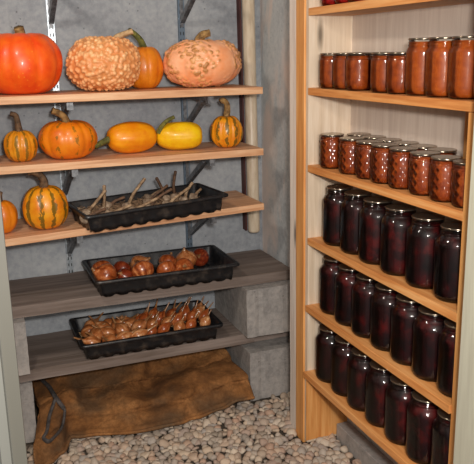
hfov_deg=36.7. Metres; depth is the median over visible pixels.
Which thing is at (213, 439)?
pebble
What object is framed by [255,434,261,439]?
pebble
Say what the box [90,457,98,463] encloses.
pebble
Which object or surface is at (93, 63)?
pumpkin
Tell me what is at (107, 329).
onion
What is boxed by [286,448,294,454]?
pebble
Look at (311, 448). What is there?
pebble
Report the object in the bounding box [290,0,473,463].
shelving unit
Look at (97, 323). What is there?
onion
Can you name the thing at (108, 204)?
garlic bulb
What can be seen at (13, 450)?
trim
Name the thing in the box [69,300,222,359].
tray
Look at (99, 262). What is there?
onion
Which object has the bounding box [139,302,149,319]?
onion
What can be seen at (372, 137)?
jar
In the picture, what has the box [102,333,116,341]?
onion
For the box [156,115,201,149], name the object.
squash
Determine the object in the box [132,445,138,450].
pebble
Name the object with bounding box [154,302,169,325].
onion
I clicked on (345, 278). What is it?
jar
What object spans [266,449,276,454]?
pebble
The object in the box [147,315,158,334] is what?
onion
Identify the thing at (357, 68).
jar
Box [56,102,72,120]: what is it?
shelf bracket
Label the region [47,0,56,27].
shelf bracket
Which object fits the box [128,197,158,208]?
garlic bulb
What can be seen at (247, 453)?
pebble
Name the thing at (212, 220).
shelf bracket
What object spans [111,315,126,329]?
onion
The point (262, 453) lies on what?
pebble
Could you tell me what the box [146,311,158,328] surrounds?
onion
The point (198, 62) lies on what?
pumpkin
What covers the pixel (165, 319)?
onion
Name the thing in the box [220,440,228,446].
pebble
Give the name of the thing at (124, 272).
onion
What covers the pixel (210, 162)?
shelf bracket
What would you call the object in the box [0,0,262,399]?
wall
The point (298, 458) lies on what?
pebble
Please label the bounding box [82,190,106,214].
garlic bulb
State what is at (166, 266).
onion
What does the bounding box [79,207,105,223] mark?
garlic bulb
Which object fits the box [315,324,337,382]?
jar
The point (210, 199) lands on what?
tray
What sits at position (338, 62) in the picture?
jar
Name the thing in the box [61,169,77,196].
shelf bracket
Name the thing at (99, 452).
pebble
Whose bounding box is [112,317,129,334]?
onion
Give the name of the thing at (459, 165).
jar
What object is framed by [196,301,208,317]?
onion
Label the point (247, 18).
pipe
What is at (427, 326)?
jar
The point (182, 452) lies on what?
pebble
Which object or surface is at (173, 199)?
garlic bulb
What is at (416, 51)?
jar
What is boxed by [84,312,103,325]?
onion
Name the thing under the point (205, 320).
onion
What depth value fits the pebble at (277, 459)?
2.36 m
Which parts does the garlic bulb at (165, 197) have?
bulb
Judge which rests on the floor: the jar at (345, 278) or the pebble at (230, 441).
the pebble at (230, 441)
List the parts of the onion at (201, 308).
bulb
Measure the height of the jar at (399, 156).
0.103 m
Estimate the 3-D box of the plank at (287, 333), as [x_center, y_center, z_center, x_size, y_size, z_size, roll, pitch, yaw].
[0.085,0.375,2.978,0.166,0.046,0.281,-6,15,-20]
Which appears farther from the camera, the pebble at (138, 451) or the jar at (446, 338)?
the pebble at (138, 451)
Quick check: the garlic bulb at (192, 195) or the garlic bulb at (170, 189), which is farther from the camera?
the garlic bulb at (192, 195)
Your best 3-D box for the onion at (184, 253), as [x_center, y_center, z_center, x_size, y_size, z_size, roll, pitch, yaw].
[-0.196,0.102,2.745,0.085,0.098,0.082,2,15,14]
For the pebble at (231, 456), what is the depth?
2.39 m
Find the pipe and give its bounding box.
[236,0,259,232]
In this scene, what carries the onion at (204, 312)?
in the tray at (202, 333)
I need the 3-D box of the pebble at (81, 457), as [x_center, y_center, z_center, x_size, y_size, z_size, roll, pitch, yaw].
[-0.514,0.764,2.404,0.041,0.024,0.038,-12,18,-36]
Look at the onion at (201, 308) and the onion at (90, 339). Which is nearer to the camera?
the onion at (90, 339)
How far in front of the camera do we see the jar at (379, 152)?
1.89 m
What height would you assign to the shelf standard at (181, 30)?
1.650 m
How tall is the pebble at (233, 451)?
0.020 m
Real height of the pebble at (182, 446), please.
0.024 m
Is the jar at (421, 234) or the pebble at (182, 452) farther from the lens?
the pebble at (182, 452)
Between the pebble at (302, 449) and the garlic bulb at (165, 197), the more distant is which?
the garlic bulb at (165, 197)
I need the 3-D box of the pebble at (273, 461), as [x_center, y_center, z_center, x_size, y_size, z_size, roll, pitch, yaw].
[0.117,0.765,2.349,0.048,0.020,0.040,-4,14,-13]
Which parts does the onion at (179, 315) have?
bulb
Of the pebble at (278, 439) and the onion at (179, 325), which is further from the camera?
the onion at (179, 325)
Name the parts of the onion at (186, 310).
bulb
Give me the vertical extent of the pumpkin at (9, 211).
0.146 m
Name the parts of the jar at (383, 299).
glass, lid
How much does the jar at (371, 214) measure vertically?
0.180 m
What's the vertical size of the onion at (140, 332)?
0.071 m
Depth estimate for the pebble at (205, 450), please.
2.43 m
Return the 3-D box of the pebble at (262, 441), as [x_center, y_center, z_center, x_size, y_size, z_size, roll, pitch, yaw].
[0.092,0.733,2.491,0.032,0.028,0.031,-9,16,-28]
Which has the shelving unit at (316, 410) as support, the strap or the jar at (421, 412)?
the jar at (421, 412)
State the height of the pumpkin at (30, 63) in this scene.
0.224 m
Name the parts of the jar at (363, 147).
glass, lid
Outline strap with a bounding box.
[39,378,65,443]
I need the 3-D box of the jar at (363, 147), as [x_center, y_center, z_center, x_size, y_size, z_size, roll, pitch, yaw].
[0.366,-0.201,1.984,0.075,0.103,0.075,-12,18,-38]
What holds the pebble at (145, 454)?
on the floor
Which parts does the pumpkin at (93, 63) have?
stem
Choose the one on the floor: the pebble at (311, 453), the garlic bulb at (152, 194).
the pebble at (311, 453)
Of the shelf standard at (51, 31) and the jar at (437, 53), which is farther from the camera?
the shelf standard at (51, 31)
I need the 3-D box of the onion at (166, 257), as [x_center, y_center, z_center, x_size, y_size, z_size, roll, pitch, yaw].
[-0.262,0.118,2.720,0.072,0.071,0.071,-8,16,-24]
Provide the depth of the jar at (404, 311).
1.87 m
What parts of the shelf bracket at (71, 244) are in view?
hook plate, arm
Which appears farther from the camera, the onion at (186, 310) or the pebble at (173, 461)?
the onion at (186, 310)
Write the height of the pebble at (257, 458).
0.020 m
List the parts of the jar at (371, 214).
lid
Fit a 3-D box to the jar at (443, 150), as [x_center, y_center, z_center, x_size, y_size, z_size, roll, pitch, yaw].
[0.513,-0.157,1.797,0.075,0.103,0.075,-6,15,-20]
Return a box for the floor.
[26,395,354,463]
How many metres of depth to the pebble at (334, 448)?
2.42 m
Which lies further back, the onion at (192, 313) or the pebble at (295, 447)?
the onion at (192, 313)
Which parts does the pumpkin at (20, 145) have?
stem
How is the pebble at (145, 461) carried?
on the floor
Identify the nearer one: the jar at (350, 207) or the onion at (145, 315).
the jar at (350, 207)
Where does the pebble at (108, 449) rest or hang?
on the floor
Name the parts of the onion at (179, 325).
bulb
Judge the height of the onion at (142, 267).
0.083 m
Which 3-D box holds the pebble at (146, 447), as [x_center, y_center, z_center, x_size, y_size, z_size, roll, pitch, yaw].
[-0.310,0.748,2.471,0.022,0.018,0.034,-10,17,-32]
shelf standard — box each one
[45,0,73,272]
[177,0,192,247]
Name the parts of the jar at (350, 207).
lid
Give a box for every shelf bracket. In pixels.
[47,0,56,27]
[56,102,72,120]
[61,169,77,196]
[67,236,82,256]
[179,0,195,26]
[183,96,213,121]
[185,159,214,183]
[188,217,216,238]
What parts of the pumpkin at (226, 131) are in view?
stem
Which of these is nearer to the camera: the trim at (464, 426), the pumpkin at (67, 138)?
the trim at (464, 426)
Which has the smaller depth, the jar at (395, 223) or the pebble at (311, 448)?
the jar at (395, 223)
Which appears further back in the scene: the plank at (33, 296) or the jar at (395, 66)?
the plank at (33, 296)
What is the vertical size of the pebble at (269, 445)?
0.036 m
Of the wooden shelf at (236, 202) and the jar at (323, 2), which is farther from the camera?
the wooden shelf at (236, 202)
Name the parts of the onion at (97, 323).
bulb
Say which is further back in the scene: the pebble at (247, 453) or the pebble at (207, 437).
the pebble at (207, 437)
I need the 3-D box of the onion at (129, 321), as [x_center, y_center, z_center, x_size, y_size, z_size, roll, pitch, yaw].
[-0.410,0.351,2.734,0.088,0.075,0.058,1,14,9]
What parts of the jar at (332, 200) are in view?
lid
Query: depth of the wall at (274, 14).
2.83 m
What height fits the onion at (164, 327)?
0.078 m
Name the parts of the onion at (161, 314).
bulb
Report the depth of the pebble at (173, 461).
2.36 m
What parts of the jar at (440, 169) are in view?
glass, lid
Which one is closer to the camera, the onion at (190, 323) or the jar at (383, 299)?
the jar at (383, 299)
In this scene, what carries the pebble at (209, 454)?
on the floor
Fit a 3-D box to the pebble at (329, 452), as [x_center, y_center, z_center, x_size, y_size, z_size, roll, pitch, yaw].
[0.314,0.745,2.405,0.031,0.021,0.027,-12,18,-37]
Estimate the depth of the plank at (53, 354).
2.65 m
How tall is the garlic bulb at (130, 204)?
0.056 m
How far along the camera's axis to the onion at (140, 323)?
2.68 m
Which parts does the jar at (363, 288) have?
glass, lid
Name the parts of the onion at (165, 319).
bulb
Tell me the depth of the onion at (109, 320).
2.74 m
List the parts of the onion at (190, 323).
bulb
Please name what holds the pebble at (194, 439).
on the floor
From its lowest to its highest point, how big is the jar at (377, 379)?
0.180 m
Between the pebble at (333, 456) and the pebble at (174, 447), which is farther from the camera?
the pebble at (174, 447)
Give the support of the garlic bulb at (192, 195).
in the tray at (210, 199)
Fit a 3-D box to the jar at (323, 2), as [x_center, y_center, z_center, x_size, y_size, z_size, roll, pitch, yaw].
[0.279,-0.703,2.059,0.074,0.100,0.074,-2,14,-5]
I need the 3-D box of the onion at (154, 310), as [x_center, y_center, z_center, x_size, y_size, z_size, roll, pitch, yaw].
[-0.330,0.315,2.814,0.045,0.095,0.072,-2,14,-5]
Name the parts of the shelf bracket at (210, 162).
hook plate, arm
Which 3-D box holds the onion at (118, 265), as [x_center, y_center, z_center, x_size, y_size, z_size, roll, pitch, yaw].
[-0.426,0.139,2.658,0.068,0.068,0.067,-6,15,-18]
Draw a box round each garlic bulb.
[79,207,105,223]
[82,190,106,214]
[98,185,108,213]
[104,203,131,212]
[106,196,124,208]
[121,178,145,209]
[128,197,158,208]
[143,184,168,202]
[144,189,159,197]
[147,188,171,205]
[155,177,170,201]
[162,186,189,203]
[170,171,178,199]
[179,182,193,200]
[189,188,201,198]
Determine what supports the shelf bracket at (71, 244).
attached to the shelf standard at (51, 31)
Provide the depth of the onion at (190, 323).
2.72 m
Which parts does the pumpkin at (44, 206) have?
stem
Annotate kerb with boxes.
[336,421,393,463]
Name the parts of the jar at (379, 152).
glass, lid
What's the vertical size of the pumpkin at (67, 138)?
0.177 m
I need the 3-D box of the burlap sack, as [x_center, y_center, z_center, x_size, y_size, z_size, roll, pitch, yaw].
[-0.360,0.588,2.643,0.818,0.201,0.574,-6,15,-20]
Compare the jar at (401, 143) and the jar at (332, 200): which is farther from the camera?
the jar at (332, 200)
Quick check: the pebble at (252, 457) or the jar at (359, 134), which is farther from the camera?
the pebble at (252, 457)
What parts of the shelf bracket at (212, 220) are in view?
hook plate, arm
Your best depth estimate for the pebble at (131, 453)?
2.42 m
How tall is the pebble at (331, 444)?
0.019 m
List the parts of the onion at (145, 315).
bulb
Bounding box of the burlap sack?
[32,347,254,463]
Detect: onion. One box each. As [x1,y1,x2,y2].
[73,336,100,343]
[79,323,105,337]
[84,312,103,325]
[85,328,103,340]
[88,315,110,327]
[91,259,110,267]
[91,263,116,279]
[92,325,116,335]
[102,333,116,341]
[104,315,122,324]
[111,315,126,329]
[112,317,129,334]
[114,261,130,271]
[116,268,131,278]
[116,316,135,331]
[116,327,138,339]
[120,313,138,319]
[130,255,150,268]
[131,260,153,276]
[131,314,151,330]
[132,325,156,336]
[135,307,147,319]
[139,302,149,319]
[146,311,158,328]
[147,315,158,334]
[148,298,157,317]
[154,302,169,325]
[156,261,174,272]
[157,314,175,332]
[158,252,176,264]
[160,311,174,326]
[166,299,175,316]
[171,302,185,327]
[174,314,185,329]
[175,247,196,265]
[175,258,193,270]
[183,296,191,322]
[185,309,198,328]
[186,300,197,320]
[192,296,203,309]
[193,248,208,265]
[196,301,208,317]
[198,302,213,321]
[199,309,211,325]
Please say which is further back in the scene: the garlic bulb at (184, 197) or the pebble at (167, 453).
the garlic bulb at (184, 197)
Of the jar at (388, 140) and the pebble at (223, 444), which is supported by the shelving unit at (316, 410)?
the jar at (388, 140)
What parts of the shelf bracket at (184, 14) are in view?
hook plate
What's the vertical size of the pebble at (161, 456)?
0.027 m
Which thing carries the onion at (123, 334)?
in the tray at (202, 333)
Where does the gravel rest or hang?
on the floor
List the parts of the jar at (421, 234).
lid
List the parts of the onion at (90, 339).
bulb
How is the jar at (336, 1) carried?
on the shelving unit at (316, 410)
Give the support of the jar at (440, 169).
on the shelving unit at (316, 410)
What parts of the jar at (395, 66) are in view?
lid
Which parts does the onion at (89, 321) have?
bulb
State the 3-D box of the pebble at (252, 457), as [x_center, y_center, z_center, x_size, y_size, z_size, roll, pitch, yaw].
[0.054,0.759,2.405,0.020,0.023,0.030,4,15,20]
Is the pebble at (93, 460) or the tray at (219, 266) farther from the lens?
the tray at (219, 266)
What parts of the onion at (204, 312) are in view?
bulb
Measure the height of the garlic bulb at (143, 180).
0.117 m
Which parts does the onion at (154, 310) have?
bulb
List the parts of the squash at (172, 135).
stem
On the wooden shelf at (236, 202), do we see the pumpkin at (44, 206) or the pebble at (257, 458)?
the pumpkin at (44, 206)
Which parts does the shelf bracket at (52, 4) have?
hook plate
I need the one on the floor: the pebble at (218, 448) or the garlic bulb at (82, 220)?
the pebble at (218, 448)
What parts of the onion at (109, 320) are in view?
bulb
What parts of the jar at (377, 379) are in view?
glass, lid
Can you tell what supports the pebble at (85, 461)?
on the floor
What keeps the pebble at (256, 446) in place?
on the floor
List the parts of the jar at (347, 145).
glass, lid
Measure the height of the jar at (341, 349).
0.180 m
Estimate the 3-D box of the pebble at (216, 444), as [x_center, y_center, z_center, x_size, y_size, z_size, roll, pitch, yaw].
[-0.071,0.744,2.469,0.030,0.023,0.047,-2,14,-4]
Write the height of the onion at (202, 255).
0.068 m
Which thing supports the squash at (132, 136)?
on the wooden shelf at (41, 162)
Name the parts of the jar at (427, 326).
glass, lid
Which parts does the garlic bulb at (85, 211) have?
bulb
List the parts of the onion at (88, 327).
bulb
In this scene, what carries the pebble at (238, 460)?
on the floor
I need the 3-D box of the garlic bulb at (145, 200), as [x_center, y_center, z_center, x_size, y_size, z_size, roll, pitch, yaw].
[-0.293,-0.130,2.595,0.102,0.078,0.039,-6,15,-20]
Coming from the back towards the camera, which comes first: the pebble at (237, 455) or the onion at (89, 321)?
the onion at (89, 321)
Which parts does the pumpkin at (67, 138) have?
stem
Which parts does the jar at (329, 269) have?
glass, lid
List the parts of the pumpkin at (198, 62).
stem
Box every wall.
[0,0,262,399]
[260,0,397,463]
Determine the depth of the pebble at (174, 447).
2.45 m
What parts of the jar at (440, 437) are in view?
glass, lid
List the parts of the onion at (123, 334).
bulb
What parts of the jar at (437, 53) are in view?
lid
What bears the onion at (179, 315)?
in the tray at (202, 333)
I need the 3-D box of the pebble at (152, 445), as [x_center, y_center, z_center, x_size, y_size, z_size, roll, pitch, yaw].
[-0.292,0.750,2.499,0.030,0.020,0.028,2,14,11]
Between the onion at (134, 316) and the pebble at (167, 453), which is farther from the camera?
the onion at (134, 316)
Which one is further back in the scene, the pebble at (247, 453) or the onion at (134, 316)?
the onion at (134, 316)
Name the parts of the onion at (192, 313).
bulb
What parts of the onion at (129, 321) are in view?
bulb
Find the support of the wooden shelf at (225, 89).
on the shelf standard at (181, 30)
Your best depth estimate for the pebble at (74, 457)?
2.39 m
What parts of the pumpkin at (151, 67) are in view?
stem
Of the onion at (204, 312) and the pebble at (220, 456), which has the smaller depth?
the pebble at (220, 456)
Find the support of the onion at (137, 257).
in the tray at (219, 266)
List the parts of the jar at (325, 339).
glass, lid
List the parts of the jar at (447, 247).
lid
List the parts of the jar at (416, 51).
lid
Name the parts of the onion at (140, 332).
bulb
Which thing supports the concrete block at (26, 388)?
on the floor
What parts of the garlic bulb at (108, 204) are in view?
bulb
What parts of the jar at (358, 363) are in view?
glass, lid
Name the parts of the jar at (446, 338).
lid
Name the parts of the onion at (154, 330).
bulb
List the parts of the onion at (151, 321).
bulb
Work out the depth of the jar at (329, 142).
2.14 m
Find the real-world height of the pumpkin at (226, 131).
0.184 m
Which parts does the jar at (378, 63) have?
lid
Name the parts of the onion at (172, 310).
bulb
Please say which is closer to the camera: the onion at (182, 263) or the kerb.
the kerb
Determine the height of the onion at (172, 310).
0.089 m
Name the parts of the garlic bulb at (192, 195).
bulb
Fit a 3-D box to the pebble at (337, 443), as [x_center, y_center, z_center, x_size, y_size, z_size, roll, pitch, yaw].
[0.346,0.730,2.455,0.032,0.026,0.031,-9,16,-29]
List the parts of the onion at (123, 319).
bulb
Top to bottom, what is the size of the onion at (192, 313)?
0.095 m
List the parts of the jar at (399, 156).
glass, lid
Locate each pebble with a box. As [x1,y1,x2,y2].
[61,455,70,460]
[70,454,78,463]
[79,455,89,461]
[79,460,89,463]
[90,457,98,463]
[94,450,103,456]
[95,455,103,460]
[103,447,110,452]
[110,456,117,462]
[111,445,119,450]
[119,442,129,450]
[127,451,137,457]
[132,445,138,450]
[136,450,144,458]
[140,451,150,458]
[141,459,149,463]
[143,445,149,450]
[150,443,156,450]
[157,454,166,459]
[159,439,169,448]
[163,451,169,456]
[171,459,177,463]
[172,445,178,452]
[178,443,185,449]
[178,450,190,455]
[183,439,191,445]
[188,451,197,460]
[191,437,198,444]
[197,453,203,459]
[201,434,216,441]
[202,446,213,454]
[207,451,214,458]
[209,436,216,446]
[210,454,216,460]
[212,442,219,447]
[212,446,221,453]
[216,453,224,461]
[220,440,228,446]
[220,458,230,463]
[227,454,235,460]
[228,439,234,444]
[230,448,237,453]
[234,452,241,459]
[235,458,241,463]
[238,447,245,453]
[241,433,249,441]
[244,451,250,459]
[250,454,255,460]
[252,442,260,450]
[254,455,262,461]
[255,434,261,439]
[257,450,266,458]
[259,438,267,446]
[264,443,273,448]
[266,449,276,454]
[266,459,277,463]
[273,436,283,445]
[274,457,281,463]
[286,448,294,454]
[289,460,297,463]
[291,444,299,450]
[292,451,299,456]
[295,455,303,462]
[297,446,305,454]
[304,454,312,459]
[304,459,312,463]
[305,451,314,456]
[307,446,315,452]
[317,444,328,449]
[318,448,326,455]
[318,456,325,463]
[319,438,329,446]
[324,455,332,460]
[326,450,334,455]
[327,433,335,439]
[328,442,336,447]
[331,454,338,462]
[332,446,339,450]
[333,441,341,446]
[338,452,346,459]
[340,446,348,452]
[345,452,352,458]
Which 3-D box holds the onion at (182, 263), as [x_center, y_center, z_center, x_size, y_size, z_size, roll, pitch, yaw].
[-0.198,0.132,2.662,0.069,0.070,0.069,10,18,37]
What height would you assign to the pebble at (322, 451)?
0.028 m
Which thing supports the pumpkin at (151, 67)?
on the wooden shelf at (225, 89)
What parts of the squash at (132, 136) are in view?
stem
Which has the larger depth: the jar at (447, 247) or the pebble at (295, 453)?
the pebble at (295, 453)
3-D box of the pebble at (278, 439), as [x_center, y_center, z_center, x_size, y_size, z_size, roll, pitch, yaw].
[0.144,0.728,2.499,0.040,0.026,0.040,-1,14,2]
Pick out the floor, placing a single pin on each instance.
(269, 398)
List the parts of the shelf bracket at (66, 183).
hook plate, arm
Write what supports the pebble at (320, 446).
on the floor
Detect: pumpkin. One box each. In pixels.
[0,25,62,94]
[0,191,17,233]
[3,111,37,161]
[22,172,68,228]
[38,107,97,158]
[65,28,140,90]
[128,28,163,88]
[163,29,241,87]
[210,97,242,147]
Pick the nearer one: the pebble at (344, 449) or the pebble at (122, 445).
the pebble at (344, 449)
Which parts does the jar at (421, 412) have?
glass, lid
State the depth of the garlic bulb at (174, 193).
2.63 m
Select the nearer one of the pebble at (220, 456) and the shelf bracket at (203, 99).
the pebble at (220, 456)
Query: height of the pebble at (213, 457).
0.022 m
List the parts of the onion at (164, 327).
bulb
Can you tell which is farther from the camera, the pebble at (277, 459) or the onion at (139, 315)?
the onion at (139, 315)
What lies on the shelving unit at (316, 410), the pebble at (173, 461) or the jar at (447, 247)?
the jar at (447, 247)
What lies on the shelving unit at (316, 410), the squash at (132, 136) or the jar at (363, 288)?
the jar at (363, 288)
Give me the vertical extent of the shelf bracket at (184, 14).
0.155 m
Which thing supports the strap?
on the burlap sack
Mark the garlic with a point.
(135, 203)
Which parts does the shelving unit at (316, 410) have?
board, panel, shelf, shelf, shelf, shelf, shelf, shelf, panel, panel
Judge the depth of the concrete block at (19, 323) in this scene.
2.42 m
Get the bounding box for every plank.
[9,249,289,318]
[19,308,254,381]
[255,331,289,341]
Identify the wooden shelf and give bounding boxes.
[0,84,262,104]
[0,142,263,174]
[4,190,263,246]
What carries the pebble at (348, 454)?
on the floor
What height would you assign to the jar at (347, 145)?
0.103 m
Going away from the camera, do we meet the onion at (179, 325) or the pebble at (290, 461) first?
the pebble at (290, 461)
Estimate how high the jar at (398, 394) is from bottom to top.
0.180 m
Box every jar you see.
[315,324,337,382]
[319,53,343,88]
[319,132,343,168]
[319,255,341,314]
[321,0,335,5]
[323,184,352,246]
[331,335,354,396]
[332,53,357,89]
[334,263,358,326]
[335,0,348,3]
[338,136,364,174]
[340,190,371,254]
[345,52,371,90]
[347,132,370,136]
[347,347,372,411]
[351,272,377,338]
[355,139,382,179]
[358,196,392,264]
[361,135,385,139]
[365,360,391,427]
[370,52,398,92]
[370,142,398,183]
[370,282,398,351]
[376,138,401,142]
[380,204,416,275]
[384,374,414,445]
[386,52,405,93]
[388,146,417,189]
[390,293,421,365]
[392,141,418,145]
[405,38,438,95]
[405,212,444,288]
[405,390,438,463]
[408,150,439,195]
[409,144,436,149]
[411,305,446,381]
[424,37,461,97]
[427,147,456,154]
[428,155,462,202]
[430,407,450,463]
[432,221,461,302]
[436,318,455,397]
[447,36,473,99]
[450,159,465,208]
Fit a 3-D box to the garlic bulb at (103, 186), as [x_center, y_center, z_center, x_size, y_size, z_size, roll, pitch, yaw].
[-0.467,-0.111,2.482,0.039,0.110,0.039,-1,14,-1]
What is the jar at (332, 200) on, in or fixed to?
on the shelving unit at (316, 410)
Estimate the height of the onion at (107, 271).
0.087 m
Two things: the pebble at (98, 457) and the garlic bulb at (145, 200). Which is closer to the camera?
the pebble at (98, 457)
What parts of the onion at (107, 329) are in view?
bulb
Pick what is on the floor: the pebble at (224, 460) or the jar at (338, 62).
the pebble at (224, 460)
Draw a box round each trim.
[0,196,27,463]
[453,128,473,463]
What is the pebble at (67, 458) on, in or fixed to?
on the floor
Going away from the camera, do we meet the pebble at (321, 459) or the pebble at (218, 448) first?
the pebble at (321, 459)
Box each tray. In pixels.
[68,183,227,231]
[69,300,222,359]
[82,245,239,296]
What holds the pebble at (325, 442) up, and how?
on the floor
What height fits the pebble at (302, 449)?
0.027 m
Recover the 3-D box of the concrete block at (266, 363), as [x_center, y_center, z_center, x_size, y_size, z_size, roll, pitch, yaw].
[0.082,0.510,2.964,0.212,0.202,0.375,-6,15,-20]
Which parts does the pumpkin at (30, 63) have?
stem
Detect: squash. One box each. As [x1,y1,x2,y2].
[95,121,156,152]
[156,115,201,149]
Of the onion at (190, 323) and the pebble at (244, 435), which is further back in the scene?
the onion at (190, 323)
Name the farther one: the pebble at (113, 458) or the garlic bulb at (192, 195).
the garlic bulb at (192, 195)
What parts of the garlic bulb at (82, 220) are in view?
bulb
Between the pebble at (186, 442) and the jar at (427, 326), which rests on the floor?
the pebble at (186, 442)
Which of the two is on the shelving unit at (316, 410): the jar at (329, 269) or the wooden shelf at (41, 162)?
the jar at (329, 269)
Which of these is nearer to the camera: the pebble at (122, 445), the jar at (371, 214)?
the jar at (371, 214)
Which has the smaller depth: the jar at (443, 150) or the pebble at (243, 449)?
the jar at (443, 150)
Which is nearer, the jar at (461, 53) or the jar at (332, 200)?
the jar at (461, 53)
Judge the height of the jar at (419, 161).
0.103 m
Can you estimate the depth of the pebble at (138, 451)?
2.43 m
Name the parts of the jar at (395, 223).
lid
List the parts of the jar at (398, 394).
glass, lid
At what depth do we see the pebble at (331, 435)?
2.49 m
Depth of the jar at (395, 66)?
1.76 m
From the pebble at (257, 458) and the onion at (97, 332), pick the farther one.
the onion at (97, 332)
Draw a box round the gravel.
[26,391,335,463]
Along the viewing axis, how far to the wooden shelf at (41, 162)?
2.50 m
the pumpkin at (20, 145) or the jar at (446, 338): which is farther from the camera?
the pumpkin at (20, 145)
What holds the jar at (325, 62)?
on the shelving unit at (316, 410)
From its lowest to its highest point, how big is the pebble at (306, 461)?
0.015 m
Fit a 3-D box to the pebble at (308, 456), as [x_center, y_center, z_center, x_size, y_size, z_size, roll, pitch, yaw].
[0.237,0.752,2.378,0.030,0.024,0.024,12,19,42]
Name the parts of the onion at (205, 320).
bulb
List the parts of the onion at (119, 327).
bulb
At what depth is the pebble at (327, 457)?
2.37 m
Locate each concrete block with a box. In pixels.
[13,318,29,375]
[20,380,36,442]
[215,280,289,337]
[225,336,289,400]
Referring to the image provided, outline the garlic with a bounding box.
[77,192,199,220]
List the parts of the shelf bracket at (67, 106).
hook plate, arm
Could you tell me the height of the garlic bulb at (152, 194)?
0.055 m
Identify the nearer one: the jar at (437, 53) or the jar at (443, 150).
the jar at (437, 53)
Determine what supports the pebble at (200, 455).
on the floor
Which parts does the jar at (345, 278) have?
glass, lid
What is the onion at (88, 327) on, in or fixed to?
in the tray at (202, 333)
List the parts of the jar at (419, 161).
glass, lid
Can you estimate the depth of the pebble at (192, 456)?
2.40 m
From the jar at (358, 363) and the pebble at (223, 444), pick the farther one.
the pebble at (223, 444)
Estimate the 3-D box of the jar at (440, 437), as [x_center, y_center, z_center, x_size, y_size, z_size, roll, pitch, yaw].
[0.536,0.531,1.778,0.102,0.180,0.102,3,15,17]
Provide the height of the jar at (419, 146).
0.103 m
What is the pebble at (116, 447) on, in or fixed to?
on the floor
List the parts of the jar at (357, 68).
lid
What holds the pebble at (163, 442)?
on the floor
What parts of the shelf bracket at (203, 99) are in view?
hook plate, arm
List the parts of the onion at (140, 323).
bulb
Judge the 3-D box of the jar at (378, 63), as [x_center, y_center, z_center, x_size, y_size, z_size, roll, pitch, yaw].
[0.384,-0.415,1.858,0.074,0.102,0.074,-1,14,2]
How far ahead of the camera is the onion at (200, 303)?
2.87 m
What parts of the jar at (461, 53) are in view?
lid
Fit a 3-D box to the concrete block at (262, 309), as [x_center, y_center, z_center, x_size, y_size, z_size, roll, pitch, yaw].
[0.071,0.261,2.902,0.218,0.193,0.370,-6,15,-20]
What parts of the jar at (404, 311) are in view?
glass, lid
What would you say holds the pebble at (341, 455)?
on the floor

